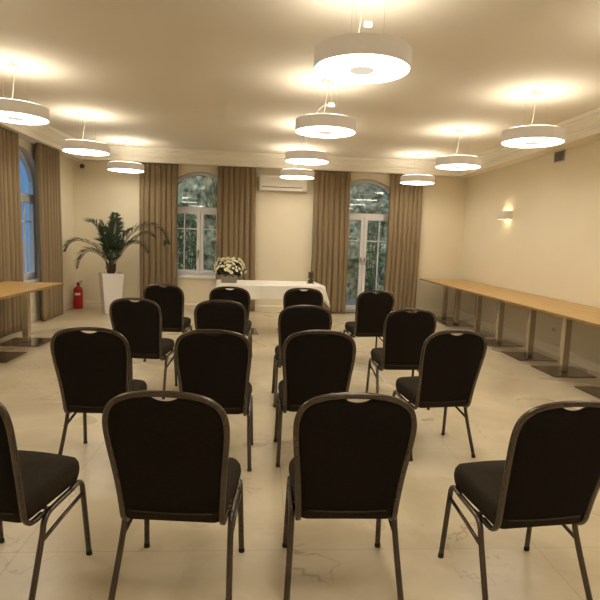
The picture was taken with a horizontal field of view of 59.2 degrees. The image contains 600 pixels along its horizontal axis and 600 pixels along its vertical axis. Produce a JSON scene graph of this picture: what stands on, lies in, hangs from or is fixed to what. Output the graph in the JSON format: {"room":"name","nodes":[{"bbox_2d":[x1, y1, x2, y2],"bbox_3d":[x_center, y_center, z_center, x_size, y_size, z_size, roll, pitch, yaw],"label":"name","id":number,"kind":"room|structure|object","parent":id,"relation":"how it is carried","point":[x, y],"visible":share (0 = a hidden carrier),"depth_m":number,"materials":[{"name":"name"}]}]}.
{"room":"function room","nodes":[
{"label":"function room","id":0,"kind":"room"},
{"bbox_2d":[19,138,74,314],"bbox_3d":[-3.871,-0.604,3.539,0.165,2.980,12.900,2,7,-4],"label":"wall","id":1,"kind":"structure","parent":0,"point":[27,148],"depth_m":9.45,"materials":[{"name":"beige paint"}]},
{"bbox_2d":[0,126,23,337],"bbox_3d":[-3.911,-0.878,6.909,0.141,2.720,1.106,2,7,-4],"label":"curtain","id":2,"kind":"object","parent":1,"relation":"hanging from","point":[11,239],"visible":0.89,"depth_m":7.12,"materials":[{"name":"fabric"}]},
{"bbox_2d":[19,149,39,281],"bbox_3d":[-4.144,-1.233,7.771,0.205,2.020,1.370,2,7,-4],"label":"window","id":3,"kind":"structure","parent":1,"relation":"in","point":[29,198],"depth_m":8.29,"materials":[{"name":"white paint"}]},
{"bbox_2d":[0,122,81,159],"bbox_3d":[-3.579,-1.956,3.401,0.325,0.245,12.900,2,7,-4],"label":"trim","id":4,"kind":"structure","parent":1,"relation":"attached to","point":[47,135],"depth_m":7.85,"materials":[{"name":"paint"}]},
{"bbox_2d":[35,143,62,320],"bbox_3d":[-4.028,-1.068,8.522,0.122,2.720,0.868,2,7,-4],"label":"curtain","id":5,"kind":"object","parent":1,"relation":"hanging from","point":[47,159],"visible":0.95,"depth_m":8.42,"materials":[{"name":"fabric"}]},
{"bbox_2d":[31,301,73,322],"bbox_3d":[-3.830,0.818,3.709,0.018,0.120,12.900,2,7,-4],"label":"baseboard","id":6,"kind":"structure","parent":1,"relation":"attached to","point":[35,317],"depth_m":8.47,"materials":[{"name":"paint"}]},
{"bbox_2d":[73,160,466,312],"bbox_3d":[-0.529,-1.292,10.530,8.140,2.980,0.640,2,7,-4],"label":"wall","id":7,"kind":"structure","parent":0,"point":[284,220],"depth_m":10.21,"materials":[{"name":"beige paint"}]},
{"bbox_2d":[139,162,177,297],"bbox_3d":[-2.661,-1.185,9.949,0.719,2.720,0.130,2,7,-4],"label":"curtain","id":8,"kind":"object","parent":7,"relation":"hanging from","point":[158,183],"visible":0.77,"depth_m":9.89,"materials":[{"name":"fabric"}]},
{"bbox_2d":[83,301,282,311],"bbox_3d":[-1.859,0.131,10.271,4.845,0.120,0.018,2,7,-4],"label":"baseboard","id":9,"kind":"structure","parent":7,"relation":"attached to","point":[273,308],"depth_m":10.25,"materials":[{"name":"paint"}]},
{"bbox_2d":[177,173,217,278],"bbox_3d":[-1.923,-1.431,10.170,1.370,2.020,0.245,2,7,-4],"label":"window","id":10,"kind":"structure","parent":7,"relation":"in","point":[200,273],"depth_m":10.22,"materials":[{"name":"white paint"}]},
{"bbox_2d":[216,166,255,310],"bbox_3d":[-1.210,-1.146,10.056,0.769,2.720,0.143,2,7,-4],"label":"curtain","id":11,"kind":"object","parent":7,"relation":"hanging from","point":[236,186],"visible":0.66,"depth_m":9.98,"materials":[{"name":"fabric"}]},
{"bbox_2d":[78,146,464,177],"bbox_3d":[-0.447,-2.594,9.896,7.500,0.245,0.325,2,7,-4],"label":"trim","id":12,"kind":"structure","parent":7,"relation":"attached to","point":[190,157],"depth_m":9.79,"materials":[{"name":"paint"}]},
{"bbox_2d":[259,175,306,192],"bbox_3d":[-0.321,-2.203,10.011,0.890,0.285,0.205,2,7,-4],"label":"air conditioner","id":13,"kind":"object","parent":7,"relation":"attached to","point":[274,183],"visible":0.87,"depth_m":9.91,"materials":[{"name":"white plastic"}]},
{"bbox_2d":[311,170,350,313],"bbox_3d":[0.582,-1.099,10.194,0.721,2.720,0.135,2,7,-4],"label":"curtain","id":14,"kind":"object","parent":7,"relation":"hanging from","point":[331,201],"visible":0.84,"depth_m":10.14,"materials":[{"name":"fabric"}]},
{"bbox_2d":[346,180,389,312],"bbox_3d":[1.253,-1.049,10.491,1.330,2.630,0.146,2,7,-4],"label":"door","id":15,"kind":"structure","parent":7,"relation":"in","point":[364,218],"depth_m":10.46,"materials":[{"name":"white paint"}]},
{"bbox_2d":[384,174,422,312],"bbox_3d":[2.010,-1.060,10.295,0.662,2.720,0.134,2,7,-4],"label":"curtain","id":16,"kind":"object","parent":7,"relation":"hanging from","point":[405,201],"visible":0.85,"depth_m":10.26,"materials":[{"name":"fabric"}]},
{"bbox_2d":[415,309,453,315],"bbox_3d":[2.522,0.247,10.597,1.285,0.120,0.018,2,7,-4],"label":"baseboard","id":17,"kind":"structure","parent":7,"relation":"attached to","point":[436,312],"depth_m":10.61,"materials":[{"name":"paint"}]},
{"bbox_2d":[0,0,599,160],"bbox_3d":[0.004,-2.057,3.644,8.140,0.150,13.540,2,7,-4],"label":"ceiling","id":18,"kind":"structure","parent":0,"point":[215,75],"depth_m":4.90,"materials":[{"name":"paint"}]},
{"bbox_2d":[0,61,49,124],"bbox_3d":[-2.731,-1.988,5.052,0.600,0.498,0.600,5,7,26],"label":"pendant lamp","id":19,"kind":"object","parent":18,"relation":"hanging from","point":[14,111],"visible":1,"depth_m":4.96,"materials":[{"name":"white plastic"}]},
{"bbox_2d":[0,111,48,123],"bbox_3d":[-2.739,-1.750,5.080,0.585,0.007,0.585,6,8,34],"label":"diffuser","id":20,"kind":"object","parent":19,"relation":"attached to","point":[15,117],"depth_m":5.05,"materials":[{"name":"white plastic"}]},
{"bbox_2d":[61,112,109,155],"bbox_3d":[-2.870,-2.226,7.079,0.600,0.498,0.600,-1,7,-24],"label":"pendant lamp","id":21,"kind":"object","parent":18,"relation":"hanging from","point":[73,146],"visible":1,"depth_m":6.92,"materials":[{"name":"white plastic"}]},
{"bbox_2d":[63,149,108,155],"bbox_3d":[-2.879,-1.988,7.106,0.585,0.007,0.585,5,7,23],"label":"diffuser","id":22,"kind":"object","parent":21,"relation":"attached to","point":[90,152],"depth_m":7.07,"materials":[{"name":"white plastic"}]},
{"bbox_2d":[107,140,143,172],"bbox_3d":[-2.968,-2.452,9.008,0.600,0.498,0.600,2,7,-4],"label":"pendant lamp","id":23,"kind":"object","parent":18,"relation":"hanging from","point":[117,166],"visible":1,"depth_m":8.84,"materials":[{"name":"white plastic"}]},
{"bbox_2d":[108,168,143,172],"bbox_3d":[-2.976,-2.214,9.036,0.585,0.007,0.585,8,9,43],"label":"diffuser","id":24,"kind":"object","parent":23,"relation":"attached to","point":[126,170],"depth_m":8.97,"materials":[{"name":"white plastic"}]},
{"bbox_2d":[280,148,314,179],"bbox_3d":[-0.043,-2.365,9.146,0.600,0.498,0.600,2,7,-4],"label":"pendant lamp","id":25,"kind":"object","parent":18,"relation":"hanging from","point":[296,174],"visible":0.88,"depth_m":8.96,"materials":[{"name":"white plastic"}]},
{"bbox_2d":[281,176,312,178],"bbox_3d":[-0.052,-2.127,9.174,0.585,0.007,0.585,7,8,38],"label":"diffuser","id":26,"kind":"object","parent":25,"relation":"attached to","point":[285,177],"depth_m":9.11,"materials":[{"name":"white plastic"}]},
{"bbox_2d":[285,138,328,164],"bbox_3d":[0.105,-2.140,7.235,0.600,0.498,0.600,0,7,-14],"label":"pendant lamp","id":27,"kind":"object","parent":18,"relation":"hanging from","point":[301,157],"visible":0.8,"depth_m":7.06,"materials":[{"name":"white plastic"}]},
{"bbox_2d":[286,159,327,164],"bbox_3d":[0.097,-1.902,7.263,0.585,0.007,0.585,1,7,-6],"label":"diffuser","id":28,"kind":"object","parent":27,"relation":"attached to","point":[294,161],"depth_m":7.25,"materials":[{"name":"white plastic"}]},
{"bbox_2d":[295,79,355,137],"bbox_3d":[0.260,-1.900,5.205,0.600,0.498,0.600,-2,8,-34],"label":"pendant lamp","id":29,"kind":"object","parent":18,"relation":"hanging from","point":[318,125],"visible":0.96,"depth_m":5.06,"materials":[{"name":"white plastic"}]},
{"bbox_2d":[296,126,354,137],"bbox_3d":[0.252,-1.662,5.233,0.585,0.007,0.585,1,7,-9],"label":"diffuser","id":30,"kind":"object","parent":29,"relation":"attached to","point":[309,131],"depth_m":5.19,"materials":[{"name":"white plastic"}]},
{"bbox_2d":[314,0,411,83],"bbox_3d":[0.393,-1.672,3.263,0.600,0.498,0.600,2,7,-4],"label":"pendant lamp","id":31,"kind":"object","parent":18,"relation":"hanging from","point":[351,58],"visible":1,"depth_m":3.13,"materials":[{"name":"beige fabric"}]},
{"bbox_2d":[315,54,409,82],"bbox_3d":[0.385,-1.434,3.291,0.585,0.007,0.585,8,9,43],"label":"diffuser","id":32,"kind":"object","parent":31,"relation":"attached to","point":[341,68],"depth_m":3.24,"materials":[{"name":"white plastic"}]},
{"bbox_2d":[400,154,434,184],"bbox_3d":[2.085,-2.313,9.340,0.600,0.498,0.600,2,7,-4],"label":"pendant lamp","id":33,"kind":"object","parent":18,"relation":"hanging from","point":[412,179],"visible":1,"depth_m":9.16,"materials":[{"name":"white plastic"}]},
{"bbox_2d":[401,181,432,184],"bbox_3d":[2.076,-2.075,9.367,0.585,0.007,0.585,7,8,38],"label":"diffuser","id":34,"kind":"object","parent":33,"relation":"attached to","point":[402,182],"depth_m":9.34,"materials":[{"name":"white plastic"}]},
{"bbox_2d":[435,129,480,169],"bbox_3d":[2.180,-2.067,7.236,0.600,0.498,0.600,2,7,-4],"label":"pendant lamp","id":35,"kind":"object","parent":18,"relation":"hanging from","point":[451,162],"visible":1,"depth_m":7.07,"materials":[{"name":"white plastic"}]},
{"bbox_2d":[436,164,479,169],"bbox_3d":[2.171,-1.829,7.263,0.585,0.007,0.585,8,9,43],"label":"diffuser","id":36,"kind":"object","parent":35,"relation":"attached to","point":[440,166],"depth_m":7.24,"materials":[{"name":"white plastic"}]},
{"bbox_2d":[501,90,565,147],"bbox_3d":[2.378,-1.844,5.363,0.600,0.498,0.600,0,7,-14],"label":"pendant lamp","id":37,"kind":"object","parent":18,"relation":"hanging from","point":[529,136],"visible":1,"depth_m":5.22,"materials":[{"name":"white plastic"}]},
{"bbox_2d":[502,137,563,147],"bbox_3d":[2.370,-1.606,5.390,0.585,0.007,0.585,1,7,-6],"label":"diffuser","id":38,"kind":"object","parent":37,"relation":"attached to","point":[515,142],"depth_m":5.34,"materials":[{"name":"white plastic"}]},
{"bbox_2d":[0,307,599,599],"bbox_3d":[-0.105,1.036,4.001,8.140,0.120,13.540,2,7,-4],"label":"floor","id":39,"kind":"structure","parent":0,"point":[333,559],"depth_m":2.63,"materials":[{"name":"beige tile"}]},
{"bbox_2d":[0,281,63,362],"bbox_3d":[-3.437,0.227,6.202,0.740,0.750,1.558,2,7,-4],"label":"pedestal table","id":40,"kind":"object","parent":39,"relation":"on","point":[10,289],"visible":0.95,"depth_m":6.61,"materials":[{"name":"brown wood"}]},
{"bbox_2d":[0,402,91,599],"bbox_3d":[-1.181,0.708,2.096,0.483,0.898,0.522,3,7,9],"label":"banquet chair","id":41,"kind":"object","parent":39,"relation":"on","point":[29,480],"visible":1,"depth_m":2.03,"materials":[{"name":"black fabric"}]},
{"bbox_2d":[73,281,82,308],"bbox_3d":[-4.134,-0.103,9.849,0.169,0.523,0.172,8,9,40],"label":"fire extinguisher","id":42,"kind":"object","parent":39,"relation":"on","point":[77,291],"visible":1,"depth_m":9.79,"materials":[{"name":"red metal"}]},
{"bbox_2d":[50,327,146,454],"bbox_3d":[-1.221,0.568,3.300,0.483,0.898,0.522,2,7,-1],"label":"banquet chair","id":43,"kind":"object","parent":39,"relation":"on","point":[91,369],"visible":0.74,"depth_m":3.08,"materials":[{"name":"black fabric"}]},
{"bbox_2d":[98,272,123,313],"bbox_3d":[-3.360,-0.123,9.396,0.371,0.720,0.371,-2,8,-31],"label":"planter","id":44,"kind":"object","parent":39,"relation":"on","point":[111,285],"visible":0.8,"depth_m":9.25,"materials":[{"name":"ceramic"}]},
{"bbox_2d":[62,212,170,273],"bbox_3d":[-3.194,-0.990,9.276,1.858,1.108,0.957,2,7,-4],"label":"potted palm","id":45,"kind":"object","parent":44,"relation":"in","point":[111,250],"visible":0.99,"depth_m":9.20,"materials":[{"name":"green plant"}]},
{"bbox_2d":[109,297,177,398],"bbox_3d":[-1.393,0.396,4.741,0.483,0.898,0.522,2,7,3],"label":"banquet chair","id":46,"kind":"object","parent":39,"relation":"on","point":[140,322],"visible":0.71,"depth_m":4.52,"materials":[{"name":"black fabric"}]},
{"bbox_2d":[143,284,191,361],"bbox_3d":[-1.505,0.240,6.057,0.483,0.898,0.522,2,7,0],"label":"banquet chair","id":47,"kind":"object","parent":39,"relation":"on","point":[170,299],"visible":0.66,"depth_m":5.82,"materials":[{"name":"black fabric"}]},
{"bbox_2d":[102,390,244,599],"bbox_3d":[-0.478,0.730,2.124,0.483,0.898,0.522,2,7,1],"label":"banquet chair","id":48,"kind":"object","parent":39,"relation":"on","point":[170,460],"visible":1,"depth_m":1.91,"materials":[{"name":"black fabric"}]},
{"bbox_2d":[174,329,252,470],"bbox_3d":[-0.530,0.585,3.361,0.483,0.898,0.522,2,7,-3],"label":"banquet chair","id":49,"kind":"object","parent":39,"relation":"on","point":[217,368],"visible":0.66,"depth_m":3.13,"materials":[{"name":"black fabric"}]},
{"bbox_2d":[194,300,246,335],"bbox_3d":[-0.702,0.414,4.792,0.483,0.898,0.522,2,7,-3],"label":"banquet chair","id":50,"kind":"object","parent":39,"relation":"on","point":[231,315],"visible":0.41,"depth_m":4.53,"materials":[{"name":"black fabric"}]},
{"bbox_2d":[209,286,251,347],"bbox_3d":[-0.783,0.269,6.031,0.483,0.898,0.522,2,7,-1],"label":"banquet chair","id":51,"kind":"object","parent":39,"relation":"on","point":[240,295],"visible":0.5,"depth_m":5.75,"materials":[{"name":"black fabric"}]},
{"bbox_2d":[245,328,277,334],"bbox_3d":[-0.484,0.117,8.075,1.530,0.746,0.800,1,7,-10],"label":"pedestal table","id":52,"kind":"object","parent":39,"relation":"on","point":[254,331],"visible":0.09,"depth_m":8.02,"materials":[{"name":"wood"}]},
{"bbox_2d":[214,280,329,306],"bbox_3d":[-0.476,-0.109,8.049,1.712,0.308,0.972,1,7,-10],"label":"table cloth","id":53,"kind":"object","parent":52,"relation":"on","point":[257,289],"visible":0.6,"depth_m":7.66,"materials":[{"name":"white fabric"}]},
{"bbox_2d":[213,257,246,282],"bbox_3d":[-1.026,-0.448,7.779,0.508,0.386,0.355,1,7,-9],"label":"flower basket","id":54,"kind":"object","parent":53,"relation":"on","point":[234,271],"visible":1,"depth_m":7.72,"materials":[{"name":"grey wicker"}]},
{"bbox_2d":[221,274,236,282],"bbox_3d":[-1.048,-0.319,7.792,0.244,0.125,0.138,1,7,-9],"label":"basket","id":55,"kind":"object","parent":54,"relation":"attached to","point":[229,278],"depth_m":7.73,"materials":[{"name":"grey wicker"}]},
{"bbox_2d":[306,272,314,283],"bbox_3d":[0.165,-0.348,8.147,0.110,0.187,0.080,0,7,-16],"label":"candle holder","id":56,"kind":"object","parent":53,"relation":"on","point":[310,274],"visible":1,"depth_m":8.12,"materials":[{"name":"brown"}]},
{"bbox_2d":[307,272,313,277],"bbox_3d":[0.167,-0.387,8.143,0.092,0.089,0.076,0,7,-16],"label":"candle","id":57,"kind":"object","parent":56,"relation":"on","point":[310,274],"depth_m":8.11,"materials":[{"name":"brown wax"}]},
{"bbox_2d":[271,305,331,406],"bbox_3d":[0.007,0.456,4.646,0.483,0.898,0.522,1,7,-7],"label":"banquet chair","id":58,"kind":"object","parent":39,"relation":"on","point":[292,319],"visible":0.55,"depth_m":4.38,"materials":[{"name":"black fabric"}]},
{"bbox_2d":[283,288,322,309],"bbox_3d":[0.011,0.277,6.200,0.483,0.898,0.522,2,7,-4],"label":"banquet chair","id":59,"kind":"object","parent":39,"relation":"on","point":[294,296],"visible":0.3,"depth_m":5.92,"materials":[{"name":"black fabric"}]},
{"bbox_2d":[274,330,355,466],"bbox_3d":[0.085,0.595,3.466,0.483,0.898,0.522,1,7,-6],"label":"banquet chair","id":60,"kind":"object","parent":39,"relation":"on","point":[313,366],"visible":0.81,"depth_m":3.24,"materials":[{"name":"black fabric"}]},
{"bbox_2d":[282,392,416,599],"bbox_3d":[0.178,0.746,2.184,0.483,0.898,0.522,2,7,-4],"label":"banquet chair","id":61,"kind":"object","parent":39,"relation":"on","point":[350,460],"visible":1,"depth_m":1.97,"materials":[{"name":"black fabric"}]},
{"bbox_2d":[343,290,394,347],"bbox_3d":[0.787,0.306,6.188,0.483,0.898,0.522,1,7,-13],"label":"banquet chair","id":62,"kind":"object","parent":39,"relation":"on","point":[371,310],"visible":0.73,"depth_m":5.97,"materials":[{"name":"black fabric"}]},
{"bbox_2d":[365,308,436,409],"bbox_3d":[0.882,0.485,4.661,0.483,0.898,0.522,1,7,-7],"label":"banquet chair","id":63,"kind":"object","parent":39,"relation":"on","point":[405,333],"visible":0.76,"depth_m":4.44,"materials":[{"name":"black fabric"}]},
{"bbox_2d":[392,330,486,460],"bbox_3d":[0.935,0.604,3.650,0.483,0.898,0.522,1,7,-12],"label":"banquet chair","id":64,"kind":"object","parent":39,"relation":"on","point":[450,365],"visible":0.91,"depth_m":3.45,"materials":[{"name":"black fabric"}]},
{"bbox_2d":[420,278,490,326],"bbox_3d":[2.814,0.040,9.734,0.858,0.750,1.418,2,7,-4],"label":"pedestal table","id":65,"kind":"object","parent":39,"relation":"on","point":[443,319],"visible":0.8,"depth_m":9.59,"materials":[{"name":"brown wood"}]},
{"bbox_2d":[444,285,543,346],"bbox_3d":[2.925,0.222,8.189,0.858,0.750,1.698,2,7,-4],"label":"pedestal table","id":66,"kind":"object","parent":39,"relation":"on","point":[479,291],"visible":0.78,"depth_m":7.87,"materials":[{"name":"brown wood"}]},
{"bbox_2d":[438,400,599,599],"bbox_3d":[0.923,0.773,2.176,0.483,0.898,0.522,1,7,-11],"label":"banquet chair","id":67,"kind":"object","parent":39,"relation":"on","point":[549,475],"visible":1,"depth_m":1.99,"materials":[{"name":"black fabric"}]},
{"bbox_2d":[487,295,599,377],"bbox_3d":[3.045,0.420,6.505,0.858,0.750,1.698,2,7,-4],"label":"pedestal table","id":68,"kind":"object","parent":39,"relation":"on","point":[547,305],"visible":0.99,"depth_m":6.27,"materials":[{"name":"brown wood"}]},
{"bbox_2d":[554,313,599,398],"bbox_3d":[3.165,0.618,4.821,0.858,0.750,1.698,2,7,-4],"label":"pedestal table","id":69,"kind":"object","parent":39,"relation":"on","point":[590,319],"visible":1,"depth_m":5.33,"materials":[{"name":"brown wood"}]},
{"bbox_2d":[460,139,599,361],"bbox_3d":[3.847,-0.399,4.114,0.320,2.980,12.900,2,7,-4],"label":"wall","id":70,"kind":"structure","parent":0,"point":[549,247],"depth_m":7.55,"materials":[{"name":"beige paint"}]},
{"bbox_2d":[496,211,512,219],"bbox_3d":[3.307,-1.378,8.593,0.145,0.130,0.340,2,7,-4],"label":"wall sconce","id":71,"kind":"object","parent":70,"relation":"attached to","point":[500,215],"visible":1,"depth_m":8.46,"materials":[{"name":"white plastic"}]},
{"bbox_2d":[459,311,599,372],"bbox_3d":[3.629,1.016,4.265,0.018,0.120,12.900,2,7,-4],"label":"baseboard","id":72,"kind":"structure","parent":70,"relation":"attached to","point":[585,362],"depth_m":7.37,"materials":[{"name":"paint"}]},
{"bbox_2d":[460,107,599,177],"bbox_3d":[3.574,-1.765,3.933,0.325,0.245,12.900,2,7,-4],"label":"trim","id":73,"kind":"structure","parent":70,"relation":"attached to","point":[584,128],"depth_m":7.19,"materials":[{"name":"paint"}]},
{"bbox_2d":[554,149,565,162],"bbox_3d":[3.493,-1.936,7.117,0.022,0.144,0.250,2,7,-4],"label":"air vent","id":74,"kind":"object","parent":70,"relation":"in","point":[559,156],"visible":1,"depth_m":7.09,"materials":[{"name":"metal"}]},
{"label":"outside","id":75,"kind":"structure","parent":0,"visible":0},
{"bbox_2d":[23,243,356,304],"bbox_3d":[-1.116,-0.151,15.044,80.000,0.240,90.000,2,7,-4],"label":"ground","id":76,"kind":"structure","parent":75,"point":[348,301],"depth_m":23.96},
{"bbox_2d":[177,203,196,269],"bbox_3d":[-2.622,-1.114,12.307,0.741,2.283,0.662,6,8,33],"label":"bush","id":77,"kind":"object","parent":76,"relation":"on","point":[180,223],"visible":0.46,"depth_m":12.19,"materials":[{"name":"green plant"}]},
{"bbox_2d":[177,176,388,299],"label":"window","id":78,"kind":"structure","parent":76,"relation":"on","point":[365,198],"depth_m":13.41,"materials":[{"name":"clear glass"}]},
{"bbox_2d":[357,221,384,293],"bbox_3d":[1.733,-0.902,12.733,0.700,2.154,0.688,7,8,39],"label":"bush","id":79,"kind":"object","parent":76,"relation":"on","point":[370,287],"visible":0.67,"depth_m":12.66,"materials":[{"name":"green plant"}]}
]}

